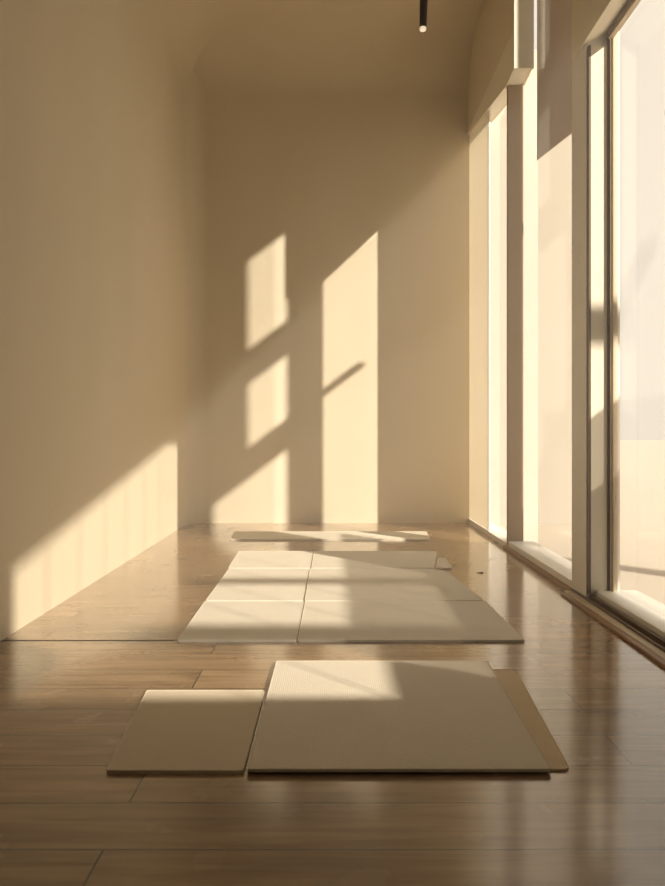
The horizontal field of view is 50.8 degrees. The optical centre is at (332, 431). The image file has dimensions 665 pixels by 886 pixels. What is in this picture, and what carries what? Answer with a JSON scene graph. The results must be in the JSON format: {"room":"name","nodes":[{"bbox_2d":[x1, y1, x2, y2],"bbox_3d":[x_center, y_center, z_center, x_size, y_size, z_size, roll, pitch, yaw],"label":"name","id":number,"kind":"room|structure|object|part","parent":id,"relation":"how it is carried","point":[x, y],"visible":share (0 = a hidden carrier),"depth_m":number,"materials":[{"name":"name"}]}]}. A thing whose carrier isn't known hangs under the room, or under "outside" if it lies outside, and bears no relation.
{"room":"exercise studio","nodes":[
{"label":"exercise studio","id":0,"kind":"room"},
{"bbox_2d":[0,0,183,640],"bbox_3d":[-1.690,-1.600,1.595,0.200,5.200,12.190,0,0,0],"label":"wall","id":1,"kind":"structure","parent":0,"point":[92,91],"depth_m":4.48,"materials":[{"name":"paint"}]},
{"bbox_2d":[1,640,174,640],"bbox_3d":[-1.175,1.000,3.356,0.830,0.003,0.012,0,0,0],"label":"trim","id":2,"kind":"structure","parent":1,"relation":"attached to","point":[1,640],"depth_m":3.35,"materials":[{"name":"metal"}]},
{"bbox_2d":[184,70,207,524],"bbox_3d":[-1.480,-1.600,7.580,0.220,5.200,0.220,0,0,0],"label":"wall","id":3,"kind":"structure","parent":0,"point":[195,96],"depth_m":7.64,"materials":[{"name":"paint"}]},
{"bbox_2d":[0,523,664,885],"bbox_3d":[-0.153,1.100,1.595,3.274,0.200,12.590,0,0,0],"label":"floor","id":4,"kind":"structure","parent":0,"point":[66,707],"depth_m":2.04,"materials":[{"name":"brown wood"}]},
{"bbox_2d":[106,690,263,773],"bbox_3d":[-0.488,0.994,2.365,0.453,0.012,0.640,0,0,0],"label":"yoga mat","id":5,"kind":"object","parent":4,"relation":"on","point":[169,731],"visible":1,"depth_m":2.31,"materials":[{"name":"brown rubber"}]},
{"bbox_2d":[177,601,303,641],"bbox_3d":[-0.461,0.994,3.715,0.582,0.012,0.770,0,0,0],"label":"yoga mat","id":6,"kind":"object","parent":4,"relation":"on","point":[214,621],"visible":1,"depth_m":3.64,"materials":[{"name":"beige rubber"}]},
{"bbox_2d":[206,568,308,600],"bbox_3d":[-0.465,0.994,4.598,0.582,0.012,0.965,0,0,0],"label":"yoga mat","id":7,"kind":"object","parent":4,"relation":"on","point":[237,584],"visible":0.98,"depth_m":4.51,"materials":[{"name":"beige rubber"}]},
{"bbox_2d":[228,551,312,568],"bbox_3d":[-0.475,0.994,5.460,0.620,0.012,0.720,0,0,0],"label":"yoga mat","id":8,"kind":"object","parent":4,"relation":"on","point":[243,559],"visible":0.98,"depth_m":5.43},
{"bbox_2d":[230,531,430,540],"bbox_3d":[-0.025,0.993,6.700,1.908,0.014,0.503,0,0,0],"label":"yoga mat","id":9,"kind":"object","parent":4,"relation":"on","point":[237,535],"visible":1,"depth_m":6.62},
{"bbox_2d":[311,551,435,568],"bbox_3d":[0.349,0.994,5.460,1.017,0.012,0.721,0,0,0],"label":"yoga mat","id":10,"kind":"object","parent":4,"relation":"on","point":[321,559],"visible":0.99,"depth_m":5.43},
{"bbox_2d":[305,568,482,600],"bbox_3d":[0.360,0.994,4.598,1.055,0.012,0.965,0,0,0],"label":"yoga mat","id":11,"kind":"object","parent":4,"relation":"on","point":[324,584],"visible":0.98,"depth_m":4.49,"materials":[{"name":"beige rubber"}]},
{"bbox_2d":[297,601,524,641],"bbox_3d":[0.372,0.994,3.715,1.084,0.012,0.771,0,0,0],"label":"yoga mat","id":12,"kind":"object","parent":4,"relation":"on","point":[321,621],"visible":1,"depth_m":3.62,"materials":[{"name":"beige rubber"}]},
{"bbox_2d":[436,558,451,568],"bbox_3d":[0.819,0.994,5.300,0.114,0.012,0.405,0,0,3],"label":"yoga mat","id":13,"kind":"object","parent":4,"relation":"on","point":[442,563],"visible":1,"depth_m":5.23,"materials":[{"name":"beige rubber"}]},
{"bbox_2d":[493,669,568,771],"bbox_3d":[0.541,0.997,2.503,0.406,0.007,0.875,0,0,3],"label":"yoga mat","id":14,"kind":"object","parent":4,"relation":"on","point":[510,680],"visible":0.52,"depth_m":2.44,"materials":[{"name":"brown rubber"}]},
{"bbox_2d":[247,661,550,771],"bbox_3d":[0.206,0.987,2.525,0.917,0.010,0.970,0,0,0],"label":"yoga mat","id":15,"kind":"object","parent":14,"relation":"on","point":[317,716],"visible":1,"depth_m":2.38,"materials":[{"name":"beige rubber"}]},
{"bbox_2d":[221,0,484,22],"bbox_3d":[-0.053,-4.300,1.595,3.474,0.200,12.590,0,0,0],"label":"ceiling","id":16,"kind":"structure","parent":0,"point":[235,11],"depth_m":6.97,"materials":[{"name":"paint"}]},
{"bbox_2d":[148,0,226,83],"bbox_3d":[-1.340,-3.950,1.595,0.500,0.500,12.190,0,0,0],"label":"ceiling","id":17,"kind":"structure","parent":16,"relation":"attached to","point":[186,26],"depth_m":6.96,"materials":[{"name":"paint"}]},
{"bbox_2d":[193,23,476,94],"bbox_3d":[-0.053,-3.950,7.440,3.074,0.500,0.500,0,0,0],"label":"ceiling","id":18,"kind":"structure","parent":16,"relation":"attached to","point":[239,58],"depth_m":7.57,"materials":[{"name":"paint"}]},
{"bbox_2d":[419,0,427,31],"bbox_3d":[0.780,-3.822,6.000,0.120,0.757,0.120,1,0,0],"label":"pendant light","id":19,"kind":"object","parent":16,"relation":"hanging from","point":[423,3],"visible":1,"depth_m":5.97,"materials":[{"name":"metal"}]},
{"bbox_2d":[208,50,570,525],"bbox_3d":[0.415,-1.500,7.790,4.410,5.400,0.200,0,0,0],"label":"wall","id":20,"kind":"structure","parent":0,"point":[338,225],"depth_m":7.69,"materials":[{"name":"paint"}]},
{"bbox_2d":[468,0,531,129],"bbox_3d":[1.557,-3.575,6.695,0.146,1.250,1.990,0,0,0],"label":"wall","id":21,"kind":"structure","parent":0,"point":[495,25],"depth_m":6.72,"materials":[{"name":"paint"}]},
{"bbox_2d":[468,110,506,545],"bbox_3d":[1.572,-1.145,6.835,0.176,4.290,1.710,0,0,0],"label":"window","id":22,"kind":"structure","parent":21,"relation":"in","point":[480,137],"depth_m":7.10,"materials":[{"name":"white glass"}]},
{"bbox_3d":[1.500,-1.173,7.204,0.006,4.235,0.967,0,0,0],"label":"glass pane","id":23,"kind":"part","parent":22,"relation":"part of","materials":[{"name":"clear glass"}]},
{"bbox_3d":[1.572,0.975,6.860,0.176,0.050,1.660,0,0,0],"label":"sill","id":24,"kind":"part","parent":22,"relation":"part of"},
{"bbox_3d":[1.497,-1.075,6.705,0.018,4.050,0.030,0,0,0],"label":"frame","id":25,"kind":"part","parent":22,"relation":"part of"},
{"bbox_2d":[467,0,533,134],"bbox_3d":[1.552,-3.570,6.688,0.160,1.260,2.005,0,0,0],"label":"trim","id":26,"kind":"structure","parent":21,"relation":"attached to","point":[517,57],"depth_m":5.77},
{"bbox_2d":[537,0,571,159],"bbox_3d":[1.855,-3.210,5.525,0.552,1.980,0.028,0,0,45],"label":"wall","id":27,"kind":"structure","parent":0,"point":[554,17],"depth_m":5.60,"materials":[{"name":"beige paint"}]},
{"bbox_2d":[572,31,619,598],"bbox_3d":[1.582,-1.600,4.225,0.196,5.200,0.250,0,0,0],"label":"window frame","id":28,"kind":"object","parent":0,"point":[579,65],"visible":0.22,"depth_m":4.16,"materials":[{"name":"grey metal"}]},
{"bbox_2d":[503,84,572,589],"bbox_3d":[1.582,-1.450,5.180,0.236,4.900,1.700,0,0,0],"label":"window","id":29,"kind":"structure","parent":28,"relation":"attached to","point":[551,565],"depth_m":5.93,"materials":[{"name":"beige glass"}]},
{"bbox_2d":[572,0,627,59],"bbox_3d":[1.560,-3.225,1.995,0.221,1.950,4.490,0,0,0],"label":"wall","id":30,"kind":"structure","parent":0,"point":[591,19],"depth_m":3.99,"materials":[{"name":"beige paint"}]},
{"bbox_2d":[561,0,664,667],"bbox_3d":[1.589,-0.682,2.042,0.381,3.365,4.575,0,0,0],"label":"window","id":31,"kind":"structure","parent":30,"relation":"in","point":[634,616],"depth_m":4.08,"materials":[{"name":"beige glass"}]},
{"bbox_3d":[1.574,-0.713,2.599,0.172,3.305,2.998,0,0,0],"label":"frame","id":32,"kind":"part","parent":31,"relation":"part of","materials":[{"name":"brown metal"}]},
{"bbox_3d":[1.492,0.965,2.700,0.040,0.029,3.200,0,0,0],"label":"track rail","id":33,"kind":"part","parent":31,"relation":"part of","materials":[{"name":"brown metal"}]},
{"bbox_3d":[1.621,-0.706,2.591,0.047,3.259,2.982,0,0,0],"label":"frame","id":34,"kind":"part","parent":31,"relation":"part of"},
{"bbox_3d":[1.655,0.963,2.600,0.250,0.075,3.000,0,0,0],"label":"sill","id":35,"kind":"part","parent":31,"relation":"part of","materials":[{"name":"white wood"}]},
{"label":"outside","id":36,"kind":"structure","parent":0,"visible":0},
{"bbox_2d":[470,440,664,604],"bbox_3d":[30.742,1.140,35.000,58.515,0.220,110.000,0,0,0],"label":"ground","id":37,"kind":"structure","parent":36,"point":[642,462],"depth_m":7.63,"materials":[{"name":"beige"}]}
]}

